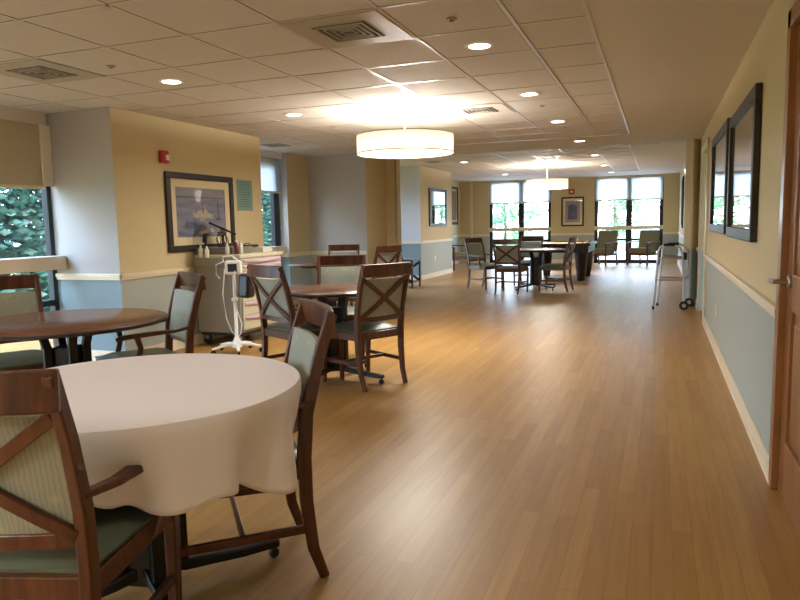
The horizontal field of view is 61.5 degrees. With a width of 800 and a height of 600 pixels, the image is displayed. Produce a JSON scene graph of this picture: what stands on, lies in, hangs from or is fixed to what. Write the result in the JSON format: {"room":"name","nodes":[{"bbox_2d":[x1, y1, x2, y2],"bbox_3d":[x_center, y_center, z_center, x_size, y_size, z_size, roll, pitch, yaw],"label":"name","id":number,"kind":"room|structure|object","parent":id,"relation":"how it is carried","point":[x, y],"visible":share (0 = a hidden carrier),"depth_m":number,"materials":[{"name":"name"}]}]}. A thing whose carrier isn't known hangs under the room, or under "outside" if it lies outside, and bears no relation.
{"room":"nursing home dining room","nodes":[
{"label":"nursing home dining room","id":0,"kind":"room"},
{"bbox_2d":[45,107,125,350],"bbox_3d":[-2.976,-0.603,6.531,0.790,2.390,0.200,1,7,21],"label":"wall","id":1,"kind":"structure","parent":0,"point":[83,190],"depth_m":6.40,"materials":[{"name":"grey paint"}]},
{"bbox_2d":[55,273,122,279],"bbox_3d":[-2.997,-0.222,6.463,0.816,0.060,0.026,1,7,21],"label":"trim","id":2,"kind":"structure","parent":1,"relation":"attached to","point":[60,276],"depth_m":6.46,"materials":[{"name":"beige wood"}]},
{"bbox_2d":[91,350,114,360],"bbox_3d":[-2.980,0.542,6.552,0.816,0.110,0.020,1,7,21],"label":"baseboard","id":3,"kind":"structure","parent":1,"relation":"attached to","point":[94,352],"depth_m":6.53,"materials":[{"name":"beige"}]},
{"bbox_2d":[109,107,263,350],"bbox_3d":[-2.291,-0.724,7.487,0.200,2.390,2.490,1,7,21],"label":"wall","id":4,"kind":"structure","parent":0,"point":[137,138],"depth_m":6.79,"materials":[{"name":"beige paint"}]},
{"bbox_2d":[119,266,195,280],"bbox_3d":[-2.183,-0.353,7.477,0.026,0.060,2.516,1,7,21],"label":"trim","id":5,"kind":"structure","parent":4,"relation":"attached to","point":[136,275],"depth_m":6.74,"materials":[{"name":"beige wood"}]},
{"bbox_2d":[158,150,169,163],"bbox_3d":[-2.389,-1.452,6.817,0.065,0.124,0.110,1,7,21],"label":"fire alarm","id":6,"kind":"object","parent":4,"relation":"attached to","point":[164,157],"visible":1,"depth_m":6.79,"materials":[{"name":"red plastic"}]},
{"bbox_2d":[135,333,225,350],"bbox_3d":[-2.171,0.412,7.564,0.020,0.110,2.516,1,7,21],"label":"baseboard","id":7,"kind":"structure","parent":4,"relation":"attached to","point":[198,338],"depth_m":7.17,"materials":[{"name":"beige wood"}]},
{"bbox_2d":[164,171,235,252],"bbox_3d":[-2.182,-0.966,7.427,0.033,0.830,1.160,1,7,21],"label":"picture","id":8,"kind":"object","parent":4,"relation":"attached to","point":[192,201],"visible":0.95,"depth_m":7.33,"materials":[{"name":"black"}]},
{"bbox_2d":[175,187,225,237],"bbox_3d":[-2.190,-0.967,7.430,0.006,0.530,0.860,1,7,21],"label":"print","id":9,"kind":"object","parent":8,"relation":"attached to","point":[195,207],"depth_m":7.38,"materials":[{"name":"paper"}]},
{"bbox_2d":[236,179,252,210],"bbox_3d":[-1.895,-1.276,8.201,0.004,0.370,0.330,1,7,21],"label":"poster","id":10,"kind":"object","parent":4,"relation":"attached to","point":[243,187],"visible":1,"depth_m":8.19,"materials":[{"name":"teal paper"}]},
{"bbox_2d":[279,153,311,299],"bbox_3d":[-1.702,-1.112,10.821,0.200,2.390,0.700,1,7,21],"label":"wall","id":11,"kind":"structure","parent":0,"point":[296,165],"depth_m":10.65,"materials":[{"name":"beige paint"}]},
{"bbox_2d":[308,154,367,284],"bbox_3d":[-0.972,-1.149,11.021,1.020,2.390,0.200,1,7,21],"label":"wall","id":12,"kind":"structure","parent":0,"point":[337,183],"depth_m":10.88,"materials":[{"name":"grey paint"}]},
{"bbox_2d":[311,251,366,254],"bbox_3d":[-1.005,-0.769,10.957,1.020,0.060,0.026,1,7,21],"label":"trim","id":13,"kind":"structure","parent":12,"relation":"attached to","point":[313,252],"depth_m":11.02,"materials":[{"name":"beige wood"}]},
{"bbox_2d":[365,158,387,278],"bbox_3d":[-0.403,-1.175,11.149,0.050,2.390,0.850,1,7,21],"label":"wall","id":14,"kind":"structure","parent":0,"point":[375,175],"depth_m":11.05,"materials":[{"name":"beige paint"}]},
{"bbox_2d":[0,0,773,156],"bbox_3d":[-0.836,-1.661,4.455,6.683,0.106,13.524,1,7,21],"label":"ceiling","id":15,"kind":"structure","parent":0,"point":[105,26],"depth_m":4.80,"materials":[{"name":"tile"}]},
{"bbox_2d":[0,59,106,83],"bbox_3d":[-2.526,-1.603,4.749,0.590,0.012,0.590,1,7,21],"label":"ceiling vent","id":16,"kind":"object","parent":15,"relation":"in","point":[36,70],"visible":1,"depth_m":4.73,"materials":[{"name":"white metal"}]},
{"bbox_2d":[159,79,183,84],"bbox_3d":[-1.746,-1.665,5.131,0.184,0.006,0.184,1,7,21],"label":"recessed light","id":17,"kind":"object","parent":15,"relation":"in","point":[163,81],"visible":1,"depth_m":5.12,"materials":[{"name":"white plastic"}]},
{"bbox_2d":[259,141,302,148],"bbox_3d":[-1.713,-2.127,9.247,0.590,0.012,0.590,1,7,21],"label":"ceiling vent","id":18,"kind":"object","parent":15,"relation":"in","point":[282,144],"visible":0.92,"depth_m":9.22,"materials":[{"name":"white metal"}]},
{"bbox_2d":[0,0,629,153],"bbox_3d":[-1.570,-1.549,4.053,5.145,0.010,12.219,1,7,21],"label":"grid","id":19,"kind":"object","parent":15,"relation":"attached to","point":[498,2],"visible":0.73,"depth_m":4.85,"materials":[{"name":"silver metal"}]},
{"bbox_2d":[278,10,413,48],"bbox_3d":[-0.294,-1.551,3.895,0.590,0.012,0.590,1,7,21],"label":"ceiling vent","id":20,"kind":"object","parent":15,"relation":"in","point":[368,27],"visible":1,"depth_m":3.85,"materials":[{"name":"white metal"}]},
{"bbox_2d":[356,112,453,158],"bbox_3d":[0.050,-1.688,6.830,0.986,0.408,0.986,1,7,21],"label":"pendant lamp","id":21,"kind":"object","parent":15,"relation":"hanging from","point":[400,143],"visible":1,"depth_m":6.48,"materials":[{"name":"white fabric"}]},
{"bbox_2d":[358,149,452,157],"bbox_3d":[0.054,-1.493,6.852,0.972,0.001,0.972,1,7,21],"label":"diffuser","id":22,"kind":"object","parent":21,"relation":"attached to","point":[393,153],"depth_m":6.85,"materials":[{"name":"white plastic"}]},
{"bbox_2d":[443,103,513,116],"bbox_3d":[0.792,-1.891,6.714,0.590,0.012,0.590,1,7,21],"label":"ceiling vent","id":23,"kind":"object","parent":15,"relation":"in","point":[498,108],"visible":1,"depth_m":6.68,"materials":[{"name":"white metal"}]},
{"bbox_2d":[465,42,493,49],"bbox_3d":[0.504,-1.612,4.270,0.184,0.006,0.184,1,7,21],"label":"recessed light","id":24,"kind":"object","parent":15,"relation":"in","point":[476,45],"visible":1,"depth_m":4.26,"materials":[{"name":"white plastic"}]},
{"bbox_2d":[519,92,539,96],"bbox_3d":[1.140,-1.811,5.921,0.184,0.006,0.184,1,7,21],"label":"recessed light","id":25,"kind":"object","parent":15,"relation":"in","point":[526,94],"visible":1,"depth_m":5.92,"materials":[{"name":"white plastic"}]},
{"bbox_2d":[385,159,395,277],"bbox_3d":[-0.131,-1.226,11.550,0.170,2.390,0.100,1,7,21],"label":"wall pillar","id":26,"kind":"structure","parent":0,"point":[389,163],"depth_m":11.45,"materials":[{"name":"beige paint"}]},
{"bbox_2d":[395,159,401,276],"bbox_3d":[-0.024,-1.229,11.562,0.020,2.390,0.200,1,7,21],"label":"wall","id":27,"kind":"structure","parent":0,"point":[397,161],"depth_m":11.50,"materials":[{"name":"beige paint"}]},
{"bbox_2d":[0,263,799,599],"bbox_3d":[-0.008,0.214,9.789,11.400,0.080,23.700,1,7,21],"label":"floor","id":28,"kind":"structure","parent":0,"point":[590,441],"depth_m":3.45,"materials":[{"name":"brown wood"}]},
{"bbox_2d":[0,274,56,370],"bbox_3d":[-2.530,0.346,4.375,0.572,0.980,0.625,-6,8,-38],"label":"armchair","id":29,"kind":"object","parent":28,"relation":"on","point":[11,303],"visible":0.31,"depth_m":4.55,"materials":[{"name":"brown wood"}]},
{"bbox_2d":[0,308,167,368],"bbox_3d":[-1.946,0.491,3.958,1.140,0.752,1.140,-1,6,4],"label":"round dining table","id":30,"kind":"object","parent":28,"relation":"on","point":[60,325],"visible":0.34,"depth_m":3.85,"materials":[{"name":"brown wood"}]},
{"bbox_2d":[0,368,180,599],"bbox_3d":[-0.956,0.608,1.780,0.572,0.980,0.625,-1,6,4],"label":"armchair","id":31,"kind":"object","parent":28,"relation":"on","point":[64,546],"visible":0.79,"depth_m":1.57,"materials":[{"name":"brown wood"}]},
{"bbox_2d":[94,272,205,360],"bbox_3d":[-1.586,0.332,4.335,0.625,0.980,0.572,-6,8,-35],"label":"armchair","id":32,"kind":"object","parent":28,"relation":"on","point":[183,308],"visible":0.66,"depth_m":4.33,"materials":[{"name":"brown wood"}]},
{"bbox_2d":[101,513,279,599],"bbox_3d":[-0.869,0.658,2.291,1.060,0.752,1.060,0,7,10],"label":"round dining table","id":33,"kind":"object","parent":28,"relation":"on","point":[148,569],"visible":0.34,"depth_m":2.26,"materials":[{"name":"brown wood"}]},
{"bbox_2d":[47,353,301,515],"bbox_3d":[-0.868,0.433,2.268,1.130,0.313,1.128,1,7,21],"label":"tablecloth","id":34,"kind":"object","parent":33,"relation":"on","point":[199,427],"visible":0.77,"depth_m":1.96,"materials":[{"name":"white fabric"}]},
{"bbox_2d":[211,255,261,354],"bbox_3d":[-1.665,0.038,6.828,0.528,0.997,0.508,1,7,21],"label":"stand","id":35,"kind":"object","parent":28,"relation":"on","point":[232,267],"visible":0.93,"depth_m":6.73,"materials":[{"name":"white metal"}]},
{"bbox_2d":[225,260,241,274],"bbox_3d":[-1.677,-0.327,6.760,0.179,0.140,0.159,1,7,21],"label":"monitor","id":36,"kind":"object","parent":35,"relation":"on","point":[232,267],"depth_m":6.70,"materials":[{"name":"white plastic"}]},
{"bbox_2d":[194,246,282,343],"bbox_3d":[-1.784,-0.077,7.591,0.601,1.060,0.920,1,7,21],"label":"cart","id":37,"kind":"object","parent":28,"relation":"on","point":[211,311],"visible":0.48,"depth_m":7.24,"materials":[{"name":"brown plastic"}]},
{"bbox_2d":[200,229,213,247],"bbox_3d":[-2.097,-0.673,7.299,0.145,0.203,0.089,0,7,10],"label":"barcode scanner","id":38,"kind":"object","parent":37,"relation":"on","point":[204,233],"visible":0.95,"depth_m":7.28,"materials":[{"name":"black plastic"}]},
{"bbox_2d":[194,258,234,266],"bbox_3d":[-1.975,-0.404,7.157,0.500,0.095,0.050,1,7,21],"label":"tray","id":39,"kind":"object","parent":37,"relation":"on","point":[198,262],"depth_m":7.15,"materials":[{"name":"brown plastic"}]},
{"bbox_2d":[209,222,235,246],"bbox_3d":[-1.960,-0.727,7.430,0.286,0.276,0.200,-3,7,-14],"label":"monitor","id":40,"kind":"object","parent":37,"relation":"on","point":[215,225],"visible":0.84,"depth_m":7.36,"materials":[{"name":"black plastic"}]},
{"bbox_2d":[195,251,282,258],"bbox_3d":[-1.795,-0.509,7.565,0.580,0.045,0.880,1,7,21],"label":"countertop","id":41,"kind":"structure","parent":37,"relation":"on","point":[272,253],"depth_m":7.26,"materials":[{"name":"beige plastic"}]},
{"bbox_2d":[252,246,271,251],"bbox_3d":[-1.583,-0.585,7.722,0.140,0.062,0.240,1,7,15],"label":"glove box","id":42,"kind":"object","parent":37,"relation":"on","point":[260,248],"visible":0.94,"depth_m":7.62,"materials":[{"name":"white cardboard"}]},
{"bbox_2d":[179,298,336,599],"bbox_3d":[-0.557,0.516,2.519,0.625,0.980,0.572,-3,7,-19],"label":"armchair","id":43,"kind":"object","parent":28,"relation":"on","point":[306,352],"visible":0.48,"depth_m":2.37,"materials":[{"name":"brown wood"}]},
{"bbox_2d":[247,264,343,379],"bbox_3d":[-0.854,0.190,5.464,0.625,0.980,0.511,-7,9,-42],"label":"dining chair","id":44,"kind":"object","parent":28,"relation":"on","point":[274,298],"visible":0.73,"depth_m":5.31,"materials":[{"name":"brown wood"}]},
{"bbox_2d":[290,262,361,305],"bbox_3d":[-1.002,-0.127,9.268,1.000,0.752,1.000,0,7,10],"label":"round dining table","id":45,"kind":"object","parent":28,"relation":"on","point":[308,264],"visible":0.16,"depth_m":8.94,"materials":[{"name":"brown wood"}]},
{"bbox_2d":[289,284,383,383],"bbox_3d":[-0.548,0.280,5.583,0.920,0.752,0.920,-3,7,-13],"label":"round dining table","id":46,"kind":"object","parent":28,"relation":"on","point":[321,292],"visible":0.48,"depth_m":5.49,"materials":[{"name":"brown wood"}]},
{"bbox_2d":[317,255,365,355],"bbox_3d":[-0.573,0.071,6.466,0.511,0.980,0.625,-1,6,0],"label":"dining chair","id":47,"kind":"object","parent":28,"relation":"on","point":[329,275],"visible":0.3,"depth_m":6.64,"materials":[{"name":"grey fabric"}]},
{"bbox_2d":[328,244,359,266],"bbox_3d":[-0.859,-0.342,10.172,0.511,0.980,0.625,-1,6,0],"label":"dining chair","id":48,"kind":"object","parent":28,"relation":"on","point":[340,247],"visible":0.18,"depth_m":10.38,"materials":[{"name":"brown wood"}]},
{"bbox_2d":[323,262,411,391],"bbox_3d":[-0.262,0.188,5.374,0.511,0.980,0.625,-7,8,-41],"label":"dining chair","id":49,"kind":"object","parent":28,"relation":"on","point":[379,300],"visible":0.91,"depth_m":5.20,"materials":[{"name":"brown wood"}]},
{"bbox_2d":[350,245,401,305],"bbox_3d":[-0.335,-0.290,9.623,0.625,0.980,0.511,5,9,42],"label":"dining chair","id":50,"kind":"object","parent":28,"relation":"on","point":[392,257],"visible":0.33,"depth_m":9.38,"materials":[{"name":"brown wood"}]},
{"bbox_2d":[402,259,420,288],"bbox_3d":[0.069,-0.541,13.583,0.600,0.565,0.520,1,7,21],"label":"side table","id":51,"kind":"object","parent":28,"relation":"on","point":[411,280],"visible":0.48,"depth_m":13.52,"materials":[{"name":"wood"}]},
{"bbox_2d":[452,245,467,270],"bbox_3d":[1.430,-1.322,18.446,0.696,0.979,0.715,5,9,42],"label":"lounge armchair","id":52,"kind":"object","parent":28,"relation":"on","point":[455,255],"visible":0.3,"depth_m":18.17,"materials":[{"name":"brown wood"}]},
{"bbox_2d":[452,252,466,257],"bbox_3d":[1.462,-1.244,18.427,0.550,0.140,0.540,5,9,42],"label":"seat cushion","id":53,"kind":"object","parent":52,"relation":"on","point":[454,254],"depth_m":18.19,"materials":[{"name":"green fabric"}]},
{"bbox_2d":[463,238,502,289],"bbox_3d":[1.599,-0.707,12.977,0.572,0.980,0.625,-6,8,-39],"label":"armchair","id":54,"kind":"object","parent":28,"relation":"on","point":[475,252],"visible":0.91,"depth_m":12.98,"materials":[{"name":"brown wood"}]},
{"bbox_2d":[492,239,528,294],"bbox_3d":[1.976,-0.608,12.035,0.511,0.980,0.625,2,7,28],"label":"dining chair","id":55,"kind":"object","parent":28,"relation":"on","point":[507,251],"visible":1,"depth_m":11.84,"materials":[{"name":"brown wood"}]},
{"bbox_2d":[513,236,543,284],"bbox_3d":[2.615,-0.802,13.635,0.511,0.980,0.625,2,7,24],"label":"dining chair","id":56,"kind":"object","parent":28,"relation":"on","point":[536,241],"visible":0.43,"depth_m":13.79,"materials":[{"name":"brown wood"}]},
{"bbox_2d":[515,248,565,290],"bbox_3d":[2.567,-0.584,12.691,1.100,0.752,1.100,1,7,15],"label":"round dining table","id":57,"kind":"object","parent":28,"relation":"on","point":[535,262],"visible":0.76,"depth_m":12.62,"materials":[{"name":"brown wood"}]},
{"bbox_2d":[538,237,577,291],"bbox_3d":[2.906,-0.656,12.294,0.625,0.980,0.511,2,7,28],"label":"dining chair","id":58,"kind":"object","parent":28,"relation":"on","point":[569,250],"visible":1,"depth_m":12.15,"materials":[{"name":"brown wood"}]},
{"bbox_2d":[541,241,596,280],"bbox_3d":[3.636,-0.889,14.992,1.320,0.800,1.720,1,7,21],"label":"table","id":59,"kind":"object","parent":28,"relation":"on","point":[583,251],"visible":0.6,"depth_m":14.20,"materials":[{"name":"brown wood"}]},
{"bbox_2d":[593,230,617,265],"bbox_3d":[5.736,-1.476,19.053,0.696,0.979,0.715,-7,8,-40],"label":"lounge armchair","id":60,"kind":"object","parent":28,"relation":"on","point":[607,244],"visible":0.8,"depth_m":19.00,"materials":[{"name":"green fabric"}]},
{"bbox_2d":[593,248,614,253],"bbox_3d":[5.706,-1.397,19.035,0.550,0.140,0.540,-7,8,-40],"label":"seat cushion","id":61,"kind":"object","parent":60,"relation":"on","point":[597,250],"depth_m":18.82,"materials":[{"name":"green fabric"}]},
{"bbox_2d":[626,230,659,265],"bbox_3d":[6.836,-1.474,18.844,0.696,0.979,0.715,-6,8,-37],"label":"lounge armchair","id":62,"kind":"object","parent":28,"relation":"on","point":[649,243],"visible":0.92,"depth_m":18.81,"materials":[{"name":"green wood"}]},
{"bbox_2d":[629,247,656,252],"bbox_3d":[6.805,-1.395,18.828,0.550,0.140,0.540,-6,8,-37],"label":"seat cushion","id":63,"kind":"object","parent":62,"relation":"on","point":[639,249],"depth_m":18.66,"materials":[{"name":"green fabric"}]},
{"bbox_2d":[652,243,693,309],"bbox_3d":[3.903,-0.347,9.586,0.561,0.925,0.493,1,7,21],"label":"walker","id":64,"kind":"object","parent":28,"relation":"on","point":[685,303],"visible":1,"depth_m":9.47,"materials":[{"name":"silver metal"}]},
{"bbox_2d":[400,166,420,274],"bbox_3d":[-0.073,-1.736,15.349,1.220,2.550,0.200,1,7,21],"label":"wall","id":65,"kind":"structure","parent":0,"point":[409,175],"depth_m":15.09,"materials":[{"name":"grey paint"}]},
{"bbox_2d":[420,166,451,279],"bbox_3d":[0.805,-1.851,16.210,0.200,2.550,2.450,1,7,21],"label":"wall","id":66,"kind":"structure","parent":0,"point":[429,177],"depth_m":15.97,"materials":[{"name":"beige paint"}]},
{"bbox_2d":[421,268,452,279],"bbox_3d":[0.931,-0.636,16.307,0.020,0.110,2.450,1,7,21],"label":"baseboard","id":67,"kind":"structure","parent":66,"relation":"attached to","point":[443,272],"depth_m":16.16,"materials":[{"name":"beige wood"}]},
{"bbox_2d":[421,238,452,243],"bbox_3d":[0.919,-1.426,16.217,0.026,0.060,2.450,1,7,21],"label":"trim","id":68,"kind":"structure","parent":66,"relation":"attached to","point":[450,239],"depth_m":16.08,"materials":[{"name":"beige wood"}]},
{"bbox_2d":[428,188,446,225],"bbox_3d":[0.917,-2.224,16.149,0.033,0.880,1.350,1,7,21],"label":"wall mirror","id":69,"kind":"object","parent":66,"relation":"attached to","point":[437,197],"visible":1,"depth_m":16.11,"materials":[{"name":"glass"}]},
{"bbox_2d":[451,181,460,251],"bbox_3d":[1.107,-2.234,19.552,0.200,2.550,4.050,1,7,21],"label":"wall","id":70,"kind":"structure","parent":0,"point":[456,230],"depth_m":21.11,"materials":[{"name":"beige paint"}]},
{"bbox_2d":[451,186,457,224],"bbox_3d":[1.574,-2.868,20.401,0.033,1.160,1.300,1,7,21],"label":"picture","id":71,"kind":"object","parent":70,"relation":"attached to","point":[454,189],"visible":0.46,"depth_m":20.72,"materials":[{"name":"beige"}]},
{"bbox_2d":[452,191,455,219],"bbox_3d":[1.564,-2.868,20.405,0.003,0.880,1.020,1,7,21],"label":"art print","id":72,"kind":"object","parent":71,"relation":"attached to","point":[453,192],"depth_m":20.64},
{"bbox_2d":[460,181,489,262],"bbox_3d":[2.348,-2.461,21.338,1.030,2.550,0.200,1,7,21],"label":"wall","id":73,"kind":"structure","parent":0,"point":[480,190],"depth_m":21.18,"materials":[{"name":"beige paint"}]},
{"bbox_2d":[470,182,472,262],"bbox_3d":[2.264,-2.449,21.248,0.060,2.550,0.030,1,7,21],"label":"trim","id":74,"kind":"structure","parent":73,"relation":"attached to","point":[471,202],"depth_m":21.20,"materials":[{"name":"beige"}]},
{"bbox_2d":[400,141,685,181],"bbox_3d":[3.124,-3.154,15.553,7.283,0.106,10.220,1,7,21],"label":"ceiling","id":75,"kind":"structure","parent":0,"point":[618,152],"depth_m":14.87,"materials":[{"name":"tile"}]},
{"bbox_2d":[418,160,451,163],"bbox_3d":[0.727,-2.878,14.040,0.590,0.012,0.590,1,7,21],"label":"ceiling vent","id":76,"kind":"object","parent":75,"relation":"in","point":[437,161],"visible":1,"depth_m":14.00,"materials":[{"name":"beige paint"}]},
{"bbox_2d":[400,145,638,177],"bbox_3d":[2.305,-3.001,14.781,5.412,0.003,8.070,1,7,21],"label":"grid","id":77,"kind":"object","parent":75,"relation":"attached to","point":[629,145],"visible":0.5,"depth_m":14.70,"materials":[{"name":"silver metal"}]},
{"bbox_2d":[526,165,567,189],"bbox_3d":[3.381,-2.822,15.440,0.946,0.538,0.946,1,7,21],"label":"pendant lamp","id":78,"kind":"object","parent":75,"relation":"hanging from","point":[547,183],"visible":1,"depth_m":15.08,"materials":[{"name":"white fabric"}]},
{"bbox_2d":[536,154,568,157],"bbox_3d":[3.003,-2.837,13.275,0.590,0.012,0.590,1,7,21],"label":"ceiling vent","id":79,"kind":"object","parent":75,"relation":"in","point":[555,155],"visible":1,"depth_m":13.25,"materials":[{"name":"beige paint"}]},
{"bbox_2d":[551,177,594,258],"bbox_3d":[5.205,-2.394,20.245,1.270,2.550,0.200,1,7,21],"label":"wall","id":80,"kind":"structure","parent":0,"point":[584,187],"depth_m":20.07,"materials":[{"name":"beige paint"}]},
{"bbox_2d":[489,182,550,262],"bbox_3d":[3.701,-2.388,20.766,1.910,2.480,0.190,1,7,21],"label":"window","id":81,"kind":"structure","parent":80,"relation":"in","point":[510,192],"depth_m":20.72,"materials":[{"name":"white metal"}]},
{"bbox_2d":[490,182,549,202],"bbox_3d":[3.674,-3.309,20.640,1.870,0.620,0.002,1,7,21],"label":"roller shade","id":82,"kind":"object","parent":81,"relation":"attached to","point":[510,192],"depth_m":20.68,"materials":[{"name":"white fabric"}]},
{"bbox_2d":[561,197,583,225],"bbox_3d":[5.162,-2.644,20.104,0.660,0.870,0.033,1,7,21],"label":"picture","id":83,"kind":"object","parent":80,"relation":"attached to","point":[572,208],"visible":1,"depth_m":20.11,"materials":[{"name":"beige"}]},
{"bbox_2d":[565,201,579,222],"bbox_3d":[5.165,-2.645,20.113,0.430,0.640,0.004,1,7,21],"label":"print","id":84,"kind":"object","parent":83,"relation":"attached to","point":[572,208],"depth_m":20.11,"materials":[{"name":"grey paper"}]},
{"bbox_2d":[551,233,593,235],"bbox_3d":[5.172,-1.974,20.186,1.270,0.060,0.026,1,7,21],"label":"trim","id":85,"kind":"structure","parent":80,"relation":"attached to","point":[556,233],"depth_m":20.17,"materials":[{"name":"beige wood"}]},
{"bbox_2d":[594,176,663,262],"bbox_3d":[6.666,-2.318,19.632,1.900,2.480,0.190,1,7,21],"label":"window","id":86,"kind":"structure","parent":80,"relation":"in","point":[632,188],"depth_m":19.58,"materials":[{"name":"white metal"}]},
{"bbox_2d":[595,176,662,199],"bbox_3d":[6.639,-3.240,19.506,1.860,0.620,0.002,1,7,21],"label":"roller shade","id":87,"kind":"object","parent":86,"relation":"attached to","point":[632,188],"depth_m":19.50,"materials":[{"name":"white fabric"}]},
{"bbox_2d":[489,174,663,182],"bbox_3d":[5.176,-3.626,20.108,5.080,0.070,0.200,1,7,21],"label":"wall","id":88,"kind":"structure","parent":0,"point":[647,175],"depth_m":19.61,"materials":[{"name":"beige paint"}]},
{"bbox_2d":[662,173,679,255],"bbox_3d":[7.769,-2.334,19.264,0.423,2.550,0.200,1,7,21],"label":"wall","id":89,"kind":"structure","parent":0,"point":[671,202],"depth_m":19.15,"materials":[{"name":"beige paint"}]},
{"bbox_2d":[682,139,700,306],"bbox_3d":[4.196,-1.099,9.671,0.188,2.390,0.140,1,7,21],"label":"wall","id":90,"kind":"structure","parent":0,"point":[693,146],"depth_m":9.65,"materials":[{"name":"beige paint"}]},
{"bbox_2d":[703,123,709,153],"bbox_3d":[4.019,-2.024,8.399,0.350,0.260,1.200,1,7,21],"label":"lintel","id":91,"kind":"object","parent":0,"point":[707,132],"visible":0.21,"depth_m":8.44,"materials":[{"name":"beige paint"}]},
{"bbox_2d":[696,137,709,322],"bbox_3d":[3.958,-0.876,8.560,0.210,2.205,1.350,1,7,21],"label":"door","id":92,"kind":"structure","parent":91,"relation":"attached to","point":[707,143],"depth_m":8.07,"materials":[{"name":"beige"}]},
{"bbox_2d":[678,0,793,452],"bbox_3d":[5.003,-1.347,11.013,0.350,2.550,17.300,1,7,21],"label":"wall","id":93,"kind":"structure","parent":0,"point":[743,331],"depth_m":3.92,"materials":[{"name":"beige paint"}]},
{"bbox_2d":[681,176,683,227],"bbox_3d":[6.763,-2.333,16.093,0.033,1.200,0.800,1,7,21],"label":"picture","id":94,"kind":"object","parent":93,"relation":"attached to","point":[682,190],"visible":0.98,"depth_m":15.76,"materials":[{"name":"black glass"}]},
{"bbox_2d":[709,118,730,233],"bbox_3d":[2.948,-1.091,6.206,0.038,0.930,1.680,1,7,21],"label":"mirror","id":95,"kind":"object","parent":93,"relation":"attached to","point":[720,143],"visible":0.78,"depth_m":6.11,"materials":[{"name":"black metal"}]},
{"bbox_2d":[702,315,768,484],"bbox_3d":[2.719,0.528,5.675,0.020,0.110,5.350,1,7,21],"label":"baseboard","id":96,"kind":"structure","parent":93,"relation":"attached to","point":[759,447],"depth_m":4.25,"materials":[{"name":"beige wood"}]},
{"bbox_2d":[703,253,775,317],"bbox_3d":[2.701,-0.237,5.590,0.026,0.060,5.350,1,7,21],"label":"trim","id":97,"kind":"structure","parent":93,"relation":"attached to","point":[764,302],"depth_m":4.09,"materials":[{"name":"beige wood"}]},
{"bbox_2d":[726,82,762,241],"bbox_3d":[2.305,-0.865,4.540,0.038,0.900,1.500,1,7,21],"label":"mirror","id":98,"kind":"object","parent":93,"relation":"attached to","point":[745,123],"visible":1,"depth_m":4.30,"materials":[{"name":"black metal"}]},
{"bbox_3d":[-6.050,0.203,-0.070,0.200,2.390,0.700,1,7,21],"label":"wall","id":99,"kind":"structure","parent":0,"visible":0},
{"bbox_2d":[0,119,42,185],"bbox_3d":[-4.596,-1.041,3.296,0.003,0.670,6.660,1,7,21],"label":"roller shade","id":100,"kind":"object","parent":99,"relation":"attached to","point":[20,156],"depth_m":6.17,"materials":[{"name":"beige fabric"}]},
{"bbox_2d":[0,104,66,346],"bbox_3d":[-4.575,-0.216,3.387,0.213,2.390,6.860,1,7,21],"label":"window","id":101,"kind":"structure","parent":99,"relation":"in","point":[20,156],"depth_m":6.26,"materials":[{"name":"beige fabric"}]},
{"bbox_3d":[-2.157,-0.859,8.655,0.790,2.390,0.200,1,7,21],"label":"wall","id":102,"kind":"structure","parent":0,"visible":0},
{"bbox_2d":[260,156,280,191],"bbox_3d":[-2.168,-1.855,9.590,0.003,0.560,1.750,1,7,21],"label":"roller shade","id":103,"kind":"object","parent":102,"relation":"attached to","point":[269,167],"depth_m":10.14,"materials":[{"name":"white fabric"}]},
{"bbox_2d":[260,150,284,265],"bbox_3d":[-2.174,-0.976,9.698,0.153,2.390,1.750,1,7,21],"label":"window","id":104,"kind":"structure","parent":102,"relation":"in","point":[269,167],"depth_m":10.29,"materials":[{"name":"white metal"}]},
{"bbox_3d":[1.699,-1.319,2.378,0.350,0.220,1.080,1,7,21],"label":"wall","id":105,"kind":"structure","parent":0,"visible":0},
{"bbox_2d":[767,0,799,537],"bbox_3d":[1.575,-0.135,2.569,0.167,2.170,1.120,1,7,21],"label":"door","id":106,"kind":"structure","parent":105,"relation":"in","point":[784,450],"depth_m":2.95,"materials":[{"name":"brown wood"}]},
{"label":"outside","id":107,"kind":"structure","parent":0,"visible":0},
{"bbox_2d":[7,231,639,290],"bbox_3d":[8.967,-1.175,23.364,120.000,0.480,130.000,1,7,21],"label":"ground","id":108,"kind":"structure","parent":107,"point":[635,234],"depth_m":60.33,"materials":[{"name":"green plant"}]},
{"bbox_2d":[0,186,59,311],"bbox_3d":[-5.949,-1.459,9.560,1.313,3.874,7.206,1,7,21],"label":"hedge","id":109,"kind":"object","parent":108,"relation":"on","point":[20,212],"visible":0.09,"depth_m":9.84,"materials":[{"name":"green plant"}]},
{"bbox_2d":[261,192,280,246],"bbox_3d":[-2.874,-2.399,17.267,1.315,3.900,4.097,1,7,21],"label":"hedge","id":110,"kind":"object","parent":108,"relation":"on","point":[266,213],"visible":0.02,"depth_m":15.61,"materials":[{"name":"green plant"}]},
{"bbox_2d":[493,203,547,238],"bbox_3d":[6.143,-5.235,39.858,5.238,4.015,5.880,1,7,16],"label":"tree","id":111,"kind":"object","parent":108,"relation":"on","point":[502,216],"visible":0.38,"depth_m":39.30,"materials":[{"name":"green plant"}]},
{"bbox_2d":[598,199,658,241],"bbox_3d":[9.986,-4.558,30.701,4.081,4.570,4.666,1,7,18],"label":"tree","id":112,"kind":"object","parent":108,"relation":"on","point":[622,203],"visible":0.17,"depth_m":30.00,"materials":[{"name":"green plant"}]},
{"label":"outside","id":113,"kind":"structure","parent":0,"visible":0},
{"bbox_2d":[493,252,656,259],"bbox_3d":[8.179,-1.512,24.085,26.000,0.060,8.750,1,7,21],"label":"patio","id":114,"kind":"structure","parent":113,"point":[621,255],"depth_m":23.91,"materials":[{"name":"concrete"}]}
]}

